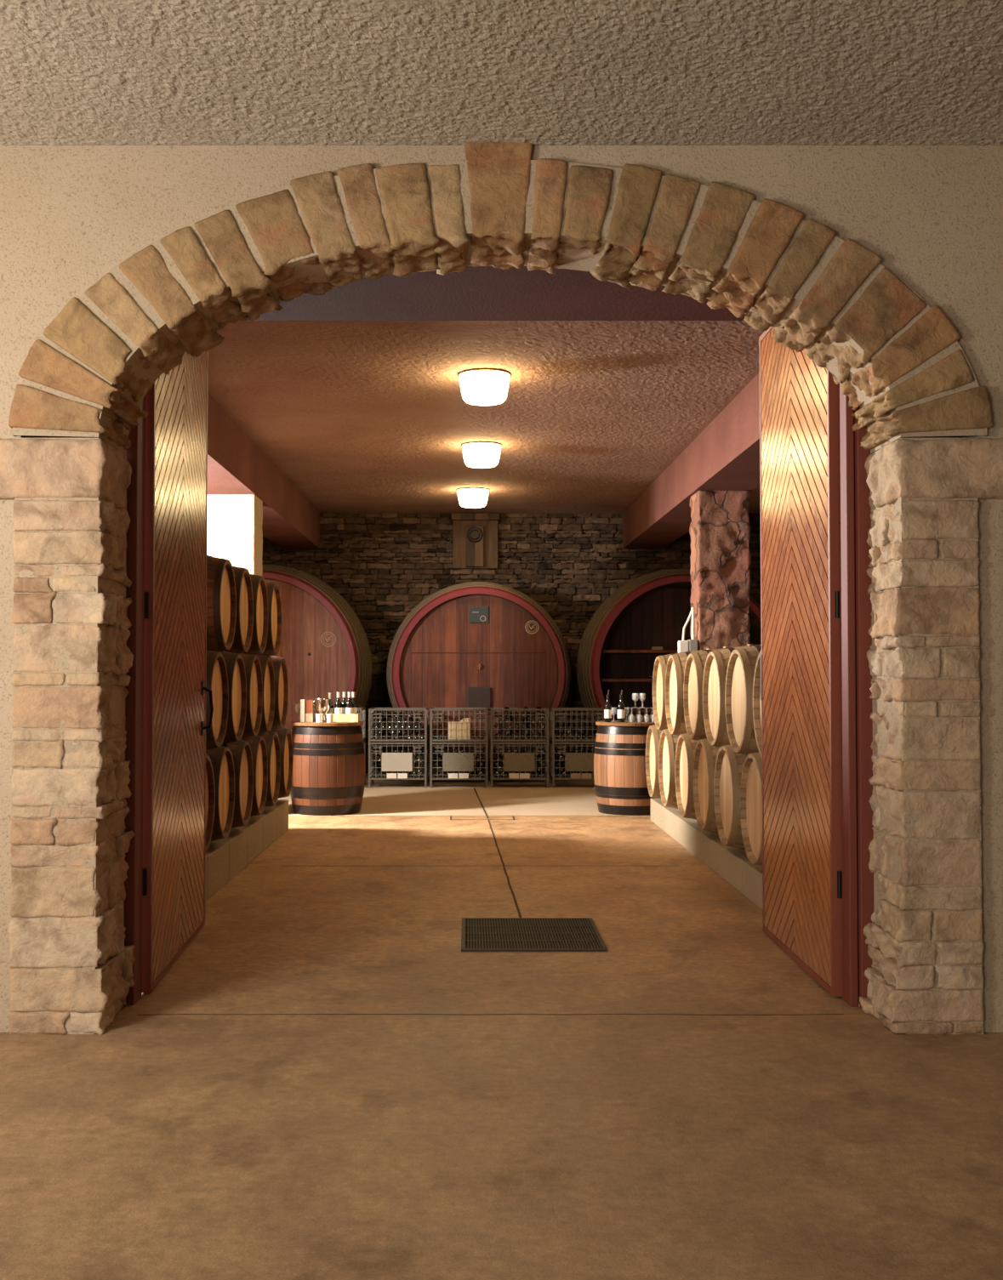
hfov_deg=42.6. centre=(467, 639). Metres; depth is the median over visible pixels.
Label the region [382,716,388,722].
wine bottle
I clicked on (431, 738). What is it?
wire crate
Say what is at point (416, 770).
wine bottle
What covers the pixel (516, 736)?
wine bottle
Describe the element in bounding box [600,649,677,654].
shelf
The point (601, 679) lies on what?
shelf
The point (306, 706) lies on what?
menu stand
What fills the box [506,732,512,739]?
wine bottle
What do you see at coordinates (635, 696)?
wine glass
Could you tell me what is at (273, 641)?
wine barrel
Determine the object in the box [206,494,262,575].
window
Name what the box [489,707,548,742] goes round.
wire crate
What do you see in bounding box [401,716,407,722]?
wine bottle
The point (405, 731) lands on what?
wine bottle
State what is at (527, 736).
wine bottle
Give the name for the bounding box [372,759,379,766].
wine bottle
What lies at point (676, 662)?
wine barrel
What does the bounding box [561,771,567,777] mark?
wine bottle
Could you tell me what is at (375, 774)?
wine bottle
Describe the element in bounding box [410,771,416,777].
wine bottle
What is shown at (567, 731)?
wine bottle
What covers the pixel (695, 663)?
wine barrel
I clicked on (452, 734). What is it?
carton
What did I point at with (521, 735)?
wine bottle
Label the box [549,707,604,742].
wire crate
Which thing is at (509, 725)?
wine bottle
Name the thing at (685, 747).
wine barrel
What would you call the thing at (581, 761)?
wire crate
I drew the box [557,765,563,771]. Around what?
wine bottle
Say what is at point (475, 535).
wooden box
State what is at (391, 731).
wine bottle
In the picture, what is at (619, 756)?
barrel
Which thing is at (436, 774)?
wine bottle
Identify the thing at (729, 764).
wine barrel
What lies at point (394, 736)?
wine bottle
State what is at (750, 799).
wine barrel
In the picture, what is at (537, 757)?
wine bottle
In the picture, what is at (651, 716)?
wine glass
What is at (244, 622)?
wine barrel
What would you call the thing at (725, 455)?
ceiling beam
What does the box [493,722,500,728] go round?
wine bottle
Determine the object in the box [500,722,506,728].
wine bottle
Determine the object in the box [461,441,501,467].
ceiling lamp
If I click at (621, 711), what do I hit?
wine bottle
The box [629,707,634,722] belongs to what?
wine glass
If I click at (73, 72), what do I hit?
ceiling
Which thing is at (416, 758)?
wine bottle
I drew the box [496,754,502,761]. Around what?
wine bottle
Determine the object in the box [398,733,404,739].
wine bottle
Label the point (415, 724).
wine bottle
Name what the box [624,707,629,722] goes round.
wine glass
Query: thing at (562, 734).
wine bottle
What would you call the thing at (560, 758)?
wine bottle
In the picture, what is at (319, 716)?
paper cup
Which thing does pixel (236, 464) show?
ceiling beam
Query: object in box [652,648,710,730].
wine barrel
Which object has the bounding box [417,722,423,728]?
wine bottle
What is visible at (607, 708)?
wine bottle
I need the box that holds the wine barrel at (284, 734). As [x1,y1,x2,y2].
[270,727,293,798]
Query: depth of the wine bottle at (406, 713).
16.39 m
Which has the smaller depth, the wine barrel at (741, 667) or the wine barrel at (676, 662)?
the wine barrel at (741, 667)
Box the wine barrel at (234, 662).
[218,651,246,745]
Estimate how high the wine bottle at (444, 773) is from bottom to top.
0.071 m
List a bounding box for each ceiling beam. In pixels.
[207,392,319,548]
[622,372,759,548]
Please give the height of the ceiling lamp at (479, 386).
0.234 m
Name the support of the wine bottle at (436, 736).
in the wire crate at (431, 738)
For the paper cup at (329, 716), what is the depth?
13.19 m
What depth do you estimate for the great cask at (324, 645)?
17.19 m
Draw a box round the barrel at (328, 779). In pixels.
[290,720,364,815]
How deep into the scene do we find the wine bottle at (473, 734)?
16.49 m
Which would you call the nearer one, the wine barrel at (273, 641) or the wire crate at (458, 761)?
the wine barrel at (273, 641)
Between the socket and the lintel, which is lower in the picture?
the socket
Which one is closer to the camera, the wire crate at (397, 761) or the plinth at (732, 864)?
the plinth at (732, 864)
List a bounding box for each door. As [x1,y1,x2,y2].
[142,350,213,992]
[758,326,842,996]
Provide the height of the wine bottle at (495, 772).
0.071 m
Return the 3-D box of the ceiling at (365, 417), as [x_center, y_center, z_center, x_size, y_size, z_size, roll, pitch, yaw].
[0.000,-2.122,12.335,10.800,0.213,13.050,0,-1,0]
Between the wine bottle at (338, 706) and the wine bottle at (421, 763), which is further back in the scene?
the wine bottle at (421, 763)
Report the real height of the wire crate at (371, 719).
0.425 m
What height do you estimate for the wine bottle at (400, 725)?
0.071 m
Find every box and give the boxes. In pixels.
[332,713,359,722]
[677,607,698,653]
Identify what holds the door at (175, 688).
in the wall at (70, 215)
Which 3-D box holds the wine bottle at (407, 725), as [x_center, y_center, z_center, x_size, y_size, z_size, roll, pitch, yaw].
[-0.771,1.098,16.533,0.075,0.071,0.300,0,-1,0]
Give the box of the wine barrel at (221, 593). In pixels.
[206,555,236,652]
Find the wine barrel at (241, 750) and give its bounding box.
[221,739,253,828]
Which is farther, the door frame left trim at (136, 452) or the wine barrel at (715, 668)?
the wine barrel at (715, 668)
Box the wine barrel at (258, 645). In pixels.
[243,574,267,654]
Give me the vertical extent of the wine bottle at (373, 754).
0.071 m
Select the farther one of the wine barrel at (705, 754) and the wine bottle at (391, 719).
the wine bottle at (391, 719)
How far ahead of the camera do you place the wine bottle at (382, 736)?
16.50 m
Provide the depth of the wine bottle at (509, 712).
16.51 m
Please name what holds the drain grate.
on the floor
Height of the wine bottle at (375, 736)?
0.071 m
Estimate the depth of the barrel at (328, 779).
13.14 m
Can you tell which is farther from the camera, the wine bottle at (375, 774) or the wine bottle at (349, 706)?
the wine bottle at (375, 774)
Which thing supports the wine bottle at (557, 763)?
in the wire crate at (581, 761)
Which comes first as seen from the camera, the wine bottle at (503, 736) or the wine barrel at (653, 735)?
the wine barrel at (653, 735)
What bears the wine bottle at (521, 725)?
in the wire crate at (545, 718)
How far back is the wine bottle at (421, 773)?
16.38 m
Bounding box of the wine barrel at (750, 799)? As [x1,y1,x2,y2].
[739,752,762,865]
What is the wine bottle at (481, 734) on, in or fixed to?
in the wire crate at (431, 738)
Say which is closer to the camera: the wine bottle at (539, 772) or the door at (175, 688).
the door at (175, 688)
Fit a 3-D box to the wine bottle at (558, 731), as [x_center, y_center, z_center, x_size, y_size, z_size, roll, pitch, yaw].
[1.197,1.167,16.539,0.075,0.071,0.300,0,-1,0]
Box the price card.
[651,646,662,649]
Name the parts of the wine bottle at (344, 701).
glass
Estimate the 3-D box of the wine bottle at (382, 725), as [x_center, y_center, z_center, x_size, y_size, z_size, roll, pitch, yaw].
[-1.103,1.098,16.538,0.075,0.071,0.300,0,-1,0]
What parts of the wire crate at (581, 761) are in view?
sign plate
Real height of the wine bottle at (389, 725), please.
0.071 m
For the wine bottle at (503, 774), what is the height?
0.071 m
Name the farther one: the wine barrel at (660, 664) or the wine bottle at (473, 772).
the wine bottle at (473, 772)
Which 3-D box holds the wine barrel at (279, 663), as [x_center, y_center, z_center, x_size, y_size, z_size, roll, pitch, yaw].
[-2.094,0.455,11.268,0.950,0.748,0.730,0,-1,0]
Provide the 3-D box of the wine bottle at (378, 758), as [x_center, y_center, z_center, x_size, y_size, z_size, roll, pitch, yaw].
[-1.144,1.518,16.518,0.075,0.071,0.300,0,-1,-1]
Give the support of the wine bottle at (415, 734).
in the wire crate at (371, 719)
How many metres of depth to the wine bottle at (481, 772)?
16.38 m
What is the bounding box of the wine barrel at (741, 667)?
[724,644,761,755]
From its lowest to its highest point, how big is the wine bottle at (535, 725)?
0.071 m
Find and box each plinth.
[204,799,288,901]
[650,798,762,910]
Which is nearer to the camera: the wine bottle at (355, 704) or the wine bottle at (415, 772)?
the wine bottle at (355, 704)
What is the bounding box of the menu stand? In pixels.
[300,699,312,722]
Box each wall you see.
[0,144,1002,1032]
[261,512,760,773]
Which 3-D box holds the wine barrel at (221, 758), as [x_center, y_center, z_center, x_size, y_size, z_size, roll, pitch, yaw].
[-2.104,1.023,8.689,0.950,0.748,0.730,0,-1,0]
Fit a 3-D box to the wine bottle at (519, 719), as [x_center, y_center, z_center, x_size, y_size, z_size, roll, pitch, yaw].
[0.659,1.029,16.544,0.075,0.071,0.300,0,-1,0]
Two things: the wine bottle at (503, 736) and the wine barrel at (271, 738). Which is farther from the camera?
the wine bottle at (503, 736)
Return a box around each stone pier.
[0,438,134,1035]
[858,438,1002,1035]
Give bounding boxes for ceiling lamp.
[456,487,489,507]
[458,368,510,405]
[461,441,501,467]
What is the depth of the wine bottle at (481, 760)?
16.48 m
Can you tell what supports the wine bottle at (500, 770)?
in the wire crate at (514, 761)
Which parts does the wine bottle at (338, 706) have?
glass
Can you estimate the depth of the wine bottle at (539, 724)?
16.39 m
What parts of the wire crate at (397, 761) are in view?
sign plate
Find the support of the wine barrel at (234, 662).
on the wine barrel at (221, 758)
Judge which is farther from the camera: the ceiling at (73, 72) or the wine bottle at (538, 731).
the wine bottle at (538, 731)
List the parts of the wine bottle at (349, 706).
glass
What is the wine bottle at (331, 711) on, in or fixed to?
on the barrel at (328, 779)
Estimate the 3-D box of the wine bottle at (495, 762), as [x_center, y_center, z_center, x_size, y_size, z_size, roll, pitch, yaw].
[0.372,1.587,16.535,0.075,0.071,0.300,0,-1,0]
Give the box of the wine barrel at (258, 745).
[240,735,267,816]
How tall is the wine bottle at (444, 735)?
0.071 m
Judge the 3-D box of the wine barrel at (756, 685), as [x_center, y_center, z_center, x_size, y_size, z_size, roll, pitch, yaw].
[2.224,0.369,7.554,0.950,0.802,0.784,0,-1,0]
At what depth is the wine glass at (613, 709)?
13.48 m
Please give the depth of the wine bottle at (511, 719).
16.49 m
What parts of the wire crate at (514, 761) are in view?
sign plate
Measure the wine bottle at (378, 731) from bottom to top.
0.071 m
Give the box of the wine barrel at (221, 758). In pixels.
[205,745,234,841]
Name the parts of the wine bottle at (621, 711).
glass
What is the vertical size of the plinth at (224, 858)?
0.280 m
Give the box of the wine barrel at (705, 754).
[692,738,720,833]
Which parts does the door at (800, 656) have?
lock plate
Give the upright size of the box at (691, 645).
0.580 m
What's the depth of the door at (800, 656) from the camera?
6.29 m
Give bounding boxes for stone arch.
[8,141,992,455]
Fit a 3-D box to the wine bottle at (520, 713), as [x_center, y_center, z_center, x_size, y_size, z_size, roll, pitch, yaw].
[0.700,0.960,16.532,0.075,0.071,0.300,0,-1,0]
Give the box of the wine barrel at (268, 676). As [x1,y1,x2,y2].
[255,654,274,733]
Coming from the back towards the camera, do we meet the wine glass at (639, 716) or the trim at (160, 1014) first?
the wine glass at (639, 716)
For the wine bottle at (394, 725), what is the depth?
16.39 m
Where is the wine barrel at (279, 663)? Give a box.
[268,655,288,730]
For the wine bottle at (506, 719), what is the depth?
16.39 m
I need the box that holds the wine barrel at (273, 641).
[258,580,281,656]
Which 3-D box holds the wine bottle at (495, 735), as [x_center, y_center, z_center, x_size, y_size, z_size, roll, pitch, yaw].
[0.371,1.236,16.539,0.075,0.071,0.300,0,-1,0]
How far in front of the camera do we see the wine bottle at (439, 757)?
16.48 m
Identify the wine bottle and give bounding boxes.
[325,692,333,717]
[334,692,341,713]
[341,692,347,713]
[345,692,352,713]
[351,692,357,713]
[372,722,378,728]
[372,733,379,739]
[372,749,378,756]
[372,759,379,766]
[372,771,378,777]
[375,728,381,733]
[375,755,381,761]
[375,765,381,771]
[378,722,385,728]
[378,771,385,777]
[379,732,386,739]
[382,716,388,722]
[385,722,392,728]
[386,733,392,739]
[388,716,394,722]
[388,728,394,733]
[391,722,397,728]
[391,733,397,739]
[392,711,397,717]
[394,716,401,722]
[398,722,403,728]
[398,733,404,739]
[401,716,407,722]
[401,728,407,733]
[404,711,410,717]
[404,722,410,728]
[404,733,410,739]
[408,716,413,722]
[410,722,416,728]
[410,733,417,739]
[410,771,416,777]
[414,727,420,733]
[414,755,420,761]
[414,765,420,772]
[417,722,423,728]
[417,733,423,739]
[417,760,423,767]
[417,771,423,777]
[433,733,439,739]
[433,759,439,766]
[433,771,439,777]
[436,765,442,772]
[437,754,442,761]
[439,733,445,739]
[439,771,445,777]
[472,733,477,739]
[472,770,477,777]
[475,755,479,761]
[477,733,483,739]
[477,759,483,766]
[477,771,483,777]
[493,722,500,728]
[493,733,499,739]
[493,759,499,766]
[494,771,499,777]
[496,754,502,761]
[496,765,502,772]
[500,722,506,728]
[500,733,506,739]
[500,760,504,767]
[500,771,506,777]
[503,716,509,722]
[503,728,509,733]
[506,711,511,716]
[506,722,512,728]
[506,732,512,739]
[509,716,515,722]
[512,722,518,728]
[512,733,518,739]
[515,727,522,733]
[516,716,522,722]
[519,711,524,717]
[519,722,524,728]
[519,733,524,739]
[522,716,528,722]
[525,722,531,728]
[525,733,531,739]
[529,716,534,722]
[532,722,538,728]
[532,733,538,739]
[532,771,538,777]
[534,728,540,733]
[534,765,540,771]
[535,755,540,761]
[538,722,545,728]
[538,733,544,739]
[538,760,545,767]
[538,770,544,776]
[554,749,560,755]
[554,759,560,766]
[554,770,560,776]
[557,727,563,733]
[557,755,564,761]
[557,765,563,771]
[561,733,567,739]
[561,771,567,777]
[563,728,570,733]
[567,733,574,739]
[574,733,580,739]
[580,733,585,739]
[585,732,592,739]
[603,689,611,722]
[617,689,625,722]
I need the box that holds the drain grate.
[460,917,608,951]
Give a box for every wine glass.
[295,704,300,722]
[611,707,616,721]
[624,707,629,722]
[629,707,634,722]
[632,693,638,707]
[637,707,642,722]
[639,693,645,707]
[643,707,649,722]
[650,707,654,722]
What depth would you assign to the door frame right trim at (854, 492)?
5.62 m
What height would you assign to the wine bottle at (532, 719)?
0.071 m
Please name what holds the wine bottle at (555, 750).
in the wire crate at (581, 761)
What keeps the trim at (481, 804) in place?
on the floor
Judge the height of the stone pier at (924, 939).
2.420 m
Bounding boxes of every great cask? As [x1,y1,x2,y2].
[261,564,371,734]
[386,581,570,781]
[576,568,761,728]
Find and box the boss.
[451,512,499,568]
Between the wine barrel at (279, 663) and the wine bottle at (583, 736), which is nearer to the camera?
the wine barrel at (279, 663)
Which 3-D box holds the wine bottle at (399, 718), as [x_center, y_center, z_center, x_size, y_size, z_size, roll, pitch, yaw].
[-0.894,1.029,16.541,0.075,0.071,0.300,0,-1,1]
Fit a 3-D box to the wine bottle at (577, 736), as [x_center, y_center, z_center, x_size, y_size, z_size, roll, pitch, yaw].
[1.404,1.236,16.538,0.075,0.071,0.300,0,-1,0]
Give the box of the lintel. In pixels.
[244,266,745,320]
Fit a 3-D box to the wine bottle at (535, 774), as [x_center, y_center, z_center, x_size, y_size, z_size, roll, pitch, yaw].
[0.865,1.725,16.530,0.075,0.071,0.300,0,-1,0]
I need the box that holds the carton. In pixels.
[448,717,470,739]
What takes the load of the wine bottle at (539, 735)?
in the wire crate at (545, 718)
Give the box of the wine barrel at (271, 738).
[256,731,280,807]
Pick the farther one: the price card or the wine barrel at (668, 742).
the price card
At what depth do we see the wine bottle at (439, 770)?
16.39 m
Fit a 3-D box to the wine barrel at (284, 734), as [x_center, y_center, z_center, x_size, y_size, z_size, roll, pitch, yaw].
[-2.097,1.099,11.618,0.950,0.748,0.730,0,-1,0]
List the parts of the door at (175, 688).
mounting plate, handle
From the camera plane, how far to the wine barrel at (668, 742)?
11.37 m
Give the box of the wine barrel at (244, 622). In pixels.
[224,565,253,653]
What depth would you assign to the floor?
4.43 m
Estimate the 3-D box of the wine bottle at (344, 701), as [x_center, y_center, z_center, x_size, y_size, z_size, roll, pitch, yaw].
[-1.298,0.696,13.476,0.077,0.303,0.077,1,-2,-25]
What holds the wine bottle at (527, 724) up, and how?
in the wire crate at (545, 718)
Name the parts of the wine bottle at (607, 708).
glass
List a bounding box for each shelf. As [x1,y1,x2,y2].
[599,678,652,682]
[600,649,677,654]
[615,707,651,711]
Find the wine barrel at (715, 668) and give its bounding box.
[702,644,756,746]
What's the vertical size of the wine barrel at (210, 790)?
0.748 m
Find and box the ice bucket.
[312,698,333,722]
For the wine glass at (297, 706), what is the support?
on the barrel at (328, 779)
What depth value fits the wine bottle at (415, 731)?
16.49 m
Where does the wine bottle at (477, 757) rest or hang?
in the wire crate at (458, 761)
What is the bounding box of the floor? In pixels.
[0,773,1002,1279]
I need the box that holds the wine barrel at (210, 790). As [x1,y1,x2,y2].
[204,753,215,852]
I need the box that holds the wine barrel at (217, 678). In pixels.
[205,649,228,749]
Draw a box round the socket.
[677,640,688,653]
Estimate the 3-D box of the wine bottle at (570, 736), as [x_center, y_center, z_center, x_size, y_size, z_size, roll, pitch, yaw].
[1.321,1.236,16.527,0.075,0.071,0.300,0,-1,0]
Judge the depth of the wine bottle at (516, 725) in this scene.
16.39 m
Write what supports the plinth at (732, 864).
on the floor
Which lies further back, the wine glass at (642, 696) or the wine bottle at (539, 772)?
the wine bottle at (539, 772)
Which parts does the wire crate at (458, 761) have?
sign plate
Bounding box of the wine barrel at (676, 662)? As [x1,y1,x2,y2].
[665,646,728,735]
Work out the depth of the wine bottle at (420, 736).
16.38 m
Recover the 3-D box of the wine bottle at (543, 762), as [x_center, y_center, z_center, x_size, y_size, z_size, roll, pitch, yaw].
[0.949,1.586,16.514,0.075,0.071,0.300,0,-1,0]
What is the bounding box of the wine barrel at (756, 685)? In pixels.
[752,649,761,756]
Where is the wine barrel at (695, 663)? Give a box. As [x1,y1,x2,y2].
[682,644,749,740]
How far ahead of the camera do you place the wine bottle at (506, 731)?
16.38 m
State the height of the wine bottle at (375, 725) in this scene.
0.071 m
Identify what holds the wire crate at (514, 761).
on the floor
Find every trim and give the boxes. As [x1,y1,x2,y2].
[124,395,145,1004]
[137,1013,843,1015]
[449,787,521,917]
[837,382,874,1008]
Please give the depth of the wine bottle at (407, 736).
16.38 m
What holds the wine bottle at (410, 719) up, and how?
in the wire crate at (371, 719)
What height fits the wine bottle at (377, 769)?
0.071 m
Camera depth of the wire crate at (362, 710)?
16.80 m
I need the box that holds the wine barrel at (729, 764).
[713,745,746,849]
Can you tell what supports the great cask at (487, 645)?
on the floor
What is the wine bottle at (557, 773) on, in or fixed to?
in the wire crate at (581, 761)
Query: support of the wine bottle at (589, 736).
in the wire crate at (552, 713)
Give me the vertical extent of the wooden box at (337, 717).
0.085 m
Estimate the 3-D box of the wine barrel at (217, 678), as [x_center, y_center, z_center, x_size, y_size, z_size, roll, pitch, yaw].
[-2.085,0.378,8.339,0.950,0.748,0.730,0,-1,0]
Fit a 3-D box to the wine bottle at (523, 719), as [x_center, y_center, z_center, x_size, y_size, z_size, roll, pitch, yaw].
[0.741,1.029,16.556,0.075,0.071,0.300,0,-1,1]
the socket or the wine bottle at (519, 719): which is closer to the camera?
the socket
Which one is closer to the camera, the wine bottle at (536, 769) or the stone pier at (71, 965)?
the stone pier at (71, 965)
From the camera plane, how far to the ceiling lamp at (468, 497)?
16.20 m
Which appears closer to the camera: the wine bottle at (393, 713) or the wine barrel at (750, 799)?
the wine barrel at (750, 799)
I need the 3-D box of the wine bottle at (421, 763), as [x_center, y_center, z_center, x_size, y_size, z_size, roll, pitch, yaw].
[-0.605,1.587,16.520,0.075,0.071,0.300,0,-1,0]
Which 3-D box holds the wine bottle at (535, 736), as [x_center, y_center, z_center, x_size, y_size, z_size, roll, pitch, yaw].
[0.865,1.236,16.536,0.075,0.071,0.300,0,-1,0]
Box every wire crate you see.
[312,707,365,739]
[363,739,365,784]
[368,707,427,742]
[368,739,427,787]
[429,707,487,742]
[429,741,487,787]
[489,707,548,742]
[489,739,548,787]
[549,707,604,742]
[549,739,594,787]
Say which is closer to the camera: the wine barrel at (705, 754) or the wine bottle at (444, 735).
the wine barrel at (705, 754)
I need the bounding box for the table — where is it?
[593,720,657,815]
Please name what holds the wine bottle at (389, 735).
in the wire crate at (371, 719)
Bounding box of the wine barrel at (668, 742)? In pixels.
[658,728,678,808]
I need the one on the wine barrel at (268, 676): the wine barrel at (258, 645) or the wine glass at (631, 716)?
the wine barrel at (258, 645)
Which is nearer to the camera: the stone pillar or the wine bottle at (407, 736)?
the stone pillar
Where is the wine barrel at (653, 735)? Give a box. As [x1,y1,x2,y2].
[645,724,661,798]
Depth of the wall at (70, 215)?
5.28 m
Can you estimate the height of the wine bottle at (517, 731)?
0.071 m
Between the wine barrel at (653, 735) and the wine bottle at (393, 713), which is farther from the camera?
the wine bottle at (393, 713)
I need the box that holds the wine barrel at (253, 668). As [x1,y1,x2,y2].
[237,653,262,739]
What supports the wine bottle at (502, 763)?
in the wire crate at (514, 761)
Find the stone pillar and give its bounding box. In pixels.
[688,489,750,650]
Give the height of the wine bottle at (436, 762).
0.071 m
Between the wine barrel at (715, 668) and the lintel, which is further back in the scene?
the wine barrel at (715, 668)
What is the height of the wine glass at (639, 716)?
0.148 m
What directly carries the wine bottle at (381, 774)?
in the wire crate at (397, 761)
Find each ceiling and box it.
[0,0,1002,145]
[207,320,764,513]
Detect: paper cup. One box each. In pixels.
[315,713,322,722]
[326,713,333,722]
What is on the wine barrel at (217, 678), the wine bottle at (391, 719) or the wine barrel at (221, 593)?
the wine barrel at (221, 593)
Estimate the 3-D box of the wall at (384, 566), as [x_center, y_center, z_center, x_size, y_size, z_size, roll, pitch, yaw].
[0.104,-0.043,18.906,11.008,4.025,0.403,0,-1,0]
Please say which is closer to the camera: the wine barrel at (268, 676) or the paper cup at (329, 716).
the wine barrel at (268, 676)
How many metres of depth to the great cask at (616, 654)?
18.27 m
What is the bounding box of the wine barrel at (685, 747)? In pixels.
[674,733,697,819]
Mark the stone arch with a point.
(898, 358)
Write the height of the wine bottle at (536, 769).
0.071 m
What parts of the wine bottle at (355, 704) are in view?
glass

